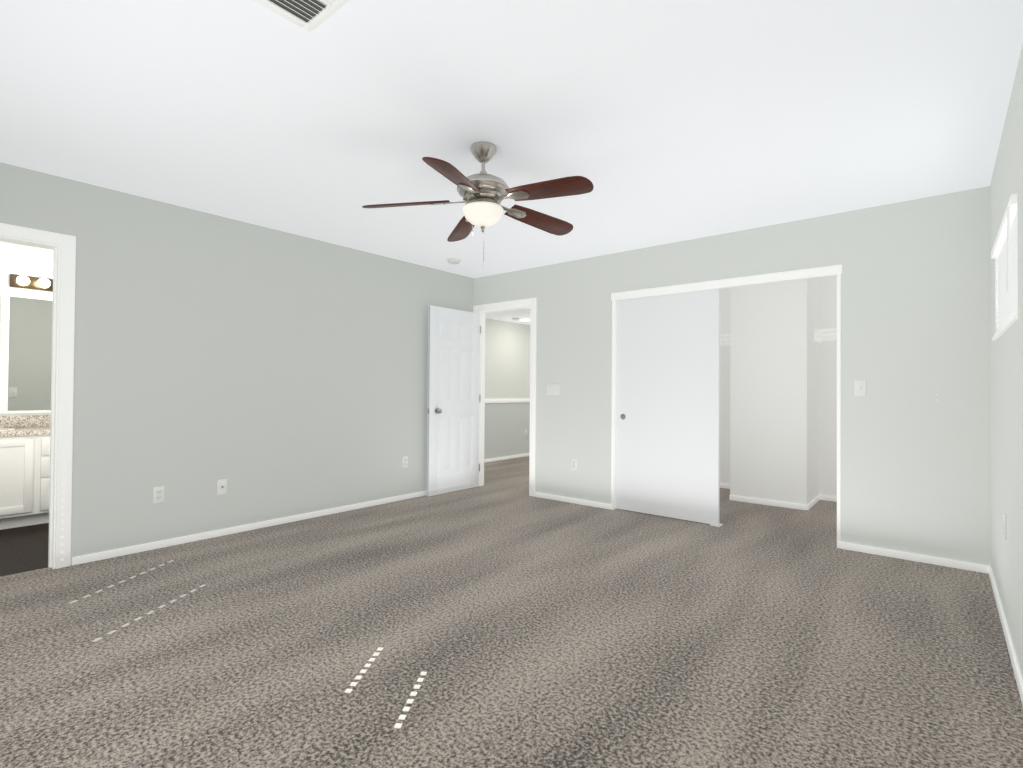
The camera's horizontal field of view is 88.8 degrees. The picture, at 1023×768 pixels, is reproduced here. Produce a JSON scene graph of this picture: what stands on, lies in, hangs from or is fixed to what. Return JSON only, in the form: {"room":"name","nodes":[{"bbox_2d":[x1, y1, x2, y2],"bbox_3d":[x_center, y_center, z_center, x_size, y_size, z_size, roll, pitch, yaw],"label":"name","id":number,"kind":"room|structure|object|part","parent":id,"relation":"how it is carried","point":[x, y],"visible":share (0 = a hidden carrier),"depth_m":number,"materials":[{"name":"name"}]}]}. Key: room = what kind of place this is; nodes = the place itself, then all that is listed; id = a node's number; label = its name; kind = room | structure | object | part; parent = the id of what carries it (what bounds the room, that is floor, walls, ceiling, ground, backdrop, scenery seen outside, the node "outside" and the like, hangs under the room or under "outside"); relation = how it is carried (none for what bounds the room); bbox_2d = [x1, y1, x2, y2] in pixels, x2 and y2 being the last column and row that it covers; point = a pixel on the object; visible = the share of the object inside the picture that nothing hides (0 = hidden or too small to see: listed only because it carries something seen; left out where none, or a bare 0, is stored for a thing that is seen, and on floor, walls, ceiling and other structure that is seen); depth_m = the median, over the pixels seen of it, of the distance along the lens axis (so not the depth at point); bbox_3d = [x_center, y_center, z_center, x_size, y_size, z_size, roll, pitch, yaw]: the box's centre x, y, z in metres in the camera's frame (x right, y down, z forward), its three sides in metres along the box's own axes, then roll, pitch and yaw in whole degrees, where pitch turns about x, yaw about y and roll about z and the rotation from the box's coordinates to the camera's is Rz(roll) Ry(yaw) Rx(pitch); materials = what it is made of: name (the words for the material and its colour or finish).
{"room":"empty bedroom","nodes":[
{"label":"empty bedroom","id":0,"kind":"room"},
{"bbox_2d":[0,523,48,576],"bbox_3d":[-3.749,1.195,3.828,2.040,0.100,3.350,0,-1,39],"label":"floor","id":1,"kind":"structure","parent":0,"point":[23,548],"depth_m":3.63,"materials":[{"name":"brown wood"}]},
{"bbox_2d":[0,415,50,529],"bbox_3d":[-4.166,0.692,4.226,0.587,0.910,1.244,0,-1,39],"label":"vanity cabinet","id":2,"kind":"object","parent":1,"relation":"on","point":[24,466],"visible":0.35,"depth_m":4.18,"materials":[{"name":"white paint"},{"name":"wood"}]},
{"bbox_2d":[0,242,53,415],"bbox_3d":[-4.442,-0.073,4.453,0.120,2.440,3.240,0,-1,39],"label":"wall","id":3,"kind":"structure","parent":0,"point":[18,259],"depth_m":4.56,"materials":[{"name":"grey paint"}]},
{"bbox_2d":[0,293,52,413],"bbox_3d":[-4.038,-0.256,4.836,0.015,1.030,1.000,0,-1,39],"label":"bathroom mirror","id":4,"kind":"object","parent":3,"relation":"attached to","point":[30,355],"depth_m":4.57,"materials":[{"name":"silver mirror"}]},
{"bbox_3d":[-4.038,-0.256,4.836,0.015,1.030,1.000,0,-1,39],"label":"bathroom mirror frame","id":5,"kind":"part","parent":4,"relation":"part of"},
{"bbox_2d":[9,274,52,291],"bbox_3d":[-4.174,-0.889,4.577,0.136,0.110,0.310,0,-1,39],"label":"sconce","id":6,"kind":"object","parent":3,"relation":"attached to","point":[30,282],"visible":0.9,"depth_m":4.57,"materials":[{"name":"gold metal"}]},
{"bbox_2d":[0,162,473,565],"bbox_3d":[-2.002,-0.056,4.347,0.120,2.440,4.980,0,-1,39],"label":"wall","id":7,"kind":"structure","parent":0,"point":[268,373],"depth_m":4.01,"materials":[{"name":"grey paint"}]},
{"bbox_2d":[0,223,75,568],"bbox_3d":[-3.120,0.099,2.991,0.152,2.083,0.926,0,-1,39],"label":"trim","id":8,"kind":"structure","parent":7,"relation":"attached to","point":[63,246],"depth_m":3.26,"materials":[{"name":"white paint"}]},
{"bbox_2d":[61,461,64,560],"bbox_3d":[-2.799,0.790,3.259,0.002,0.625,0.015,0,-1,39],"label":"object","id":9,"kind":"structure","parent":7,"relation":"attached to","point":[62,514],"depth_m":3.26,"materials":[{"name":"beige"}]},
{"bbox_2d":[153,486,164,503],"bbox_3d":[-2.476,0.778,3.668,0.011,0.115,0.070,0,-1,39],"label":"electrical outlet","id":10,"kind":"object","parent":7,"relation":"attached to","point":[158,494],"visible":1,"depth_m":3.67,"materials":[{"name":"white plastic"}]},
{"bbox_2d":[217,479,226,494],"bbox_3d":[-2.207,0.786,3.990,0.016,0.115,0.070,0,-1,39],"label":"outlet","id":11,"kind":"object","parent":7,"relation":"attached to","point":[221,486],"visible":1,"depth_m":3.99,"materials":[{"name":"white plastic"}]},
{"bbox_2d":[72,490,426,564],"bbox_3d":[-1.615,1.146,4.710,0.013,0.050,3.655,0,-1,39],"label":"baseboard","id":12,"kind":"structure","parent":7,"relation":"attached to","point":[82,559],"depth_m":4.01,"materials":[{"name":"white paint"}]},
{"bbox_2d":[402,456,407,467],"bbox_3d":[-1.088,0.800,5.352,0.011,0.115,0.070,0,-1,39],"label":"electrical outlet","id":13,"kind":"object","parent":7,"relation":"attached to","point":[405,462],"visible":1,"depth_m":5.35,"materials":[{"name":"white plastic"}]},
{"bbox_2d":[484,318,529,458],"bbox_3d":[-0.285,0.001,8.348,0.120,2.440,3.620,0,-1,39],"label":"wall","id":14,"kind":"structure","parent":0,"point":[507,362],"depth_m":8.46,"materials":[{"name":"grey paint"}]},
{"bbox_2d":[484,453,528,462],"bbox_3d":[-0.243,1.196,8.293,0.013,0.050,3.380,0,-1,39],"label":"baseboard","id":15,"kind":"structure","parent":14,"relation":"attached to","point":[505,457],"depth_m":8.46,"materials":[{"name":"white paint"}]},
{"bbox_2d":[485,399,529,402],"bbox_3d":[-0.233,0.271,8.301,0.020,0.065,3.380,0,-1,39],"label":"trim","id":16,"kind":"structure","parent":14,"relation":"attached to","point":[505,400],"depth_m":8.47,"materials":[{"name":"white paint"}]},
{"bbox_2d":[485,309,529,324],"bbox_3d":[0.811,-1.121,7.464,2.700,0.200,3.380,0,-1,39],"label":"ceiling","id":17,"kind":"structure","parent":0,"point":[507,316],"depth_m":7.89,"materials":[{"name":"white paint"}]},
{"bbox_2d":[0,456,1022,767],"bbox_3d":[-0.164,1.236,5.077,7.585,0.100,8.640,0,-1,39],"label":"floor","id":18,"kind":"structure","parent":0,"point":[512,616],"depth_m":2.29,"materials":[{"name":"grey carpet"}]},
{"bbox_2d":[70,560,426,728],"bbox_3d":[-1.393,1.145,2.447,2.482,0.003,0.796,0,-1,39],"label":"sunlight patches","id":19,"kind":"object","parent":18,"relation":"on","point":[401,717],"depth_m":2.13,"materials":[{"name":"beige"}]},
{"bbox_2d":[720,483,729,488],"bbox_3d":[2.323,1.192,6.232,0.935,0.050,0.017,0,-1,39],"label":"baseboard","id":20,"kind":"structure","parent":18,"relation":"on","point":[727,486],"depth_m":6.09,"materials":[{"name":"white paint"}]},
{"bbox_2d":[729,495,809,509],"bbox_3d":[2.550,1.182,5.216,0.731,0.050,0.030,0,-1,39],"label":"baseboard","id":21,"kind":"structure","parent":18,"relation":"on","point":[784,504],"depth_m":5.18,"materials":[{"name":"white paint"}]},
{"bbox_2d":[809,495,821,507],"bbox_3d":[3.029,1.186,5.233,0.021,0.050,0.600,0,-1,39],"label":"baseboard","id":22,"kind":"structure","parent":18,"relation":"on","point":[813,502],"depth_m":5.27,"materials":[{"name":"white paint"}]},
{"bbox_2d":[822,495,836,501],"bbox_3d":[3.487,1.190,5.273,0.670,0.050,0.017,0,-1,39],"label":"baseboard","id":23,"kind":"structure","parent":18,"relation":"on","point":[827,498],"depth_m":5.42,"materials":[{"name":"white paint"}]},
{"bbox_2d":[0,0,1022,277],"bbox_3d":[-0.336,-1.318,4.875,7.585,0.120,9.240,0,-1,39],"label":"ceiling","id":24,"kind":"structure","parent":0,"point":[658,122],"depth_m":2.44,"materials":[{"name":"white paint"}]},
{"bbox_2d":[254,0,347,31],"bbox_3d":[-0.714,-1.289,1.657,0.360,0.016,0.360,0,-1,39],"label":"ceiling vent","id":25,"kind":"object","parent":24,"relation":"in","point":[308,15],"visible":1,"depth_m":1.80,"materials":[{"name":"white metal"}]},
{"bbox_2d":[447,258,460,263],"bbox_3d":[-0.580,-1.236,5.268,0.136,0.038,0.136,0,-1,39],"label":"smoke detector","id":26,"kind":"object","parent":24,"relation":"attached to","point":[454,260],"visible":1,"depth_m":5.22,"materials":[{"name":"white plastic"}]},
{"bbox_2d":[362,142,593,265],"bbox_3d":[-0.113,-0.969,2.810,1.209,0.620,1.233,0,-1,39],"label":"ceiling fan","id":27,"kind":"object","parent":24,"relation":"hanging from","point":[483,193],"visible":1,"depth_m":2.74,"materials":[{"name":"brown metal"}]},
{"bbox_2d":[474,186,990,565],"bbox_3d":[1.366,-0.027,4.720,4.605,2.440,0.120,0,-1,39],"label":"wall","id":28,"kind":"structure","parent":0,"point":[915,340],"depth_m":3.66,"materials":[{"name":"grey paint"}]},
{"bbox_2d":[427,305,480,495],"bbox_3d":[-0.625,0.179,5.784,0.156,2.005,0.777,0,-1,39],"label":"bedroom door","id":29,"kind":"structure","parent":28,"relation":"attached to","point":[453,463],"depth_m":5.74,"materials":[{"name":"white paint"}]},
{"bbox_2d":[473,298,536,496],"bbox_3d":[-0.061,0.139,5.893,0.936,2.113,0.152,0,-1,39],"label":"trim","id":30,"kind":"structure","parent":28,"relation":"attached to","point":[521,304],"depth_m":5.69,"materials":[{"name":"white paint"}]},
{"bbox_2d":[547,384,559,394],"bbox_3d":[0.426,0.058,5.402,0.162,0.115,0.020,0,-1,39],"label":"light switch","id":31,"kind":"object","parent":28,"relation":"attached to","point":[553,389],"visible":1,"depth_m":5.40,"materials":[{"name":"white plastic"}]},
{"bbox_2d":[535,492,611,509],"bbox_3d":[0.605,1.168,5.240,0.905,0.050,0.013,0,-1,39],"label":"baseboard","id":32,"kind":"structure","parent":28,"relation":"attached to","point":[541,495],"depth_m":5.21,"materials":[{"name":"white paint"}]},
{"bbox_2d":[571,458,576,469],"bbox_3d":[0.627,0.805,5.229,0.070,0.115,0.011,0,-1,39],"label":"electrical outlet","id":33,"kind":"object","parent":28,"relation":"attached to","point":[573,464],"visible":1,"depth_m":5.23,"materials":[{"name":"white plastic"}]},
{"bbox_2d":[615,289,719,524],"bbox_3d":[1.375,0.186,4.690,0.957,1.993,0.036,0,-1,39],"label":"door","id":34,"kind":"structure","parent":28,"relation":"in","point":[667,405],"depth_m":4.64,"materials":[{"name":"white paint"}]},
{"bbox_2d":[611,265,841,547],"bbox_3d":[1.708,0.164,4.426,1.875,2.057,0.134,0,-1,39],"label":"trim","id":35,"kind":"structure","parent":28,"relation":"attached to","point":[775,277],"depth_m":4.22,"materials":[{"name":"white paint"}]},
{"bbox_2d":[854,380,865,396],"bbox_3d":[2.477,0.032,3.712,0.070,0.115,0.020,0,-1,39],"label":"light switch","id":36,"kind":"object","parent":28,"relation":"attached to","point":[859,388],"visible":1,"depth_m":3.71,"materials":[{"name":"white plastic"}]},
{"bbox_2d":[839,541,983,572],"bbox_3d":[2.678,1.164,3.530,0.800,0.050,0.017,0,-1,39],"label":"baseboard","id":37,"kind":"structure","parent":28,"relation":"attached to","point":[969,566],"depth_m":3.50,"materials":[{"name":"white paint"}]},
{"bbox_2d":[730,277,818,504],"bbox_3d":[2.763,-0.009,5.479,0.705,2.440,0.650,0,-1,39],"label":"wall column","id":38,"kind":"structure","parent":0,"point":[774,400],"depth_m":5.22,"materials":[{"name":"white paint"}]},
{"bbox_2d":[720,275,836,496],"bbox_3d":[2.346,-0.015,5.181,2.570,2.440,1.840,0,-1,39],"label":"closet wall","id":39,"kind":"structure","parent":0,"point":[827,394],"depth_m":5.48,"materials":[{"name":"white paint"}]},
{"bbox_2d":[720,328,836,345],"bbox_3d":[2.775,-0.490,5.703,2.366,0.118,0.298,0,-1,39],"label":"shelf","id":40,"kind":"object","parent":39,"relation":"attached to","point":[830,334],"visible":0.25,"depth_m":5.40,"materials":[{"name":"white paint"}]},
{"bbox_2d":[990,45,1022,677],"bbox_3d":[1.513,-0.064,1.372,0.120,2.440,4.860,0,-1,39],"label":"wall","id":41,"kind":"structure","parent":0,"point":[1006,355],"depth_m":2.37,"materials":[{"name":"grey paint"}]},
{"bbox_2d":[984,565,1022,705],"bbox_3d":[1.490,1.132,1.448,0.015,0.050,4.740,0,-1,39],"label":"baseboard","id":42,"kind":"structure","parent":41,"relation":"attached to","point":[987,569],"depth_m":2.35,"materials":[{"name":"white paint"}]},
{"bbox_2d":[1002,513,1005,539],"bbox_3d":[2.373,0.686,2.517,0.011,0.115,0.070,0,-1,39],"label":"electrical outlet","id":43,"kind":"object","parent":41,"relation":"attached to","point":[1004,525],"visible":1,"depth_m":2.50,"materials":[{"name":"white plastic"}]},
{"bbox_2d":[991,194,1017,334],"bbox_3d":[2.402,-0.520,2.539,0.061,0.484,1.130,0,-1,39],"label":"window","id":44,"kind":"structure","parent":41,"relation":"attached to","point":[1004,251],"depth_m":2.41,"materials":[{"name":"white paint"}]},
{"bbox_2d":[992,313,1017,340],"bbox_3d":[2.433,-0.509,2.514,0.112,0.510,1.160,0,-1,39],"label":"window sill","id":45,"kind":"structure","parent":41,"relation":"in","point":[1007,325],"depth_m":2.38,"materials":[{"name":"white paint"}]}
]}

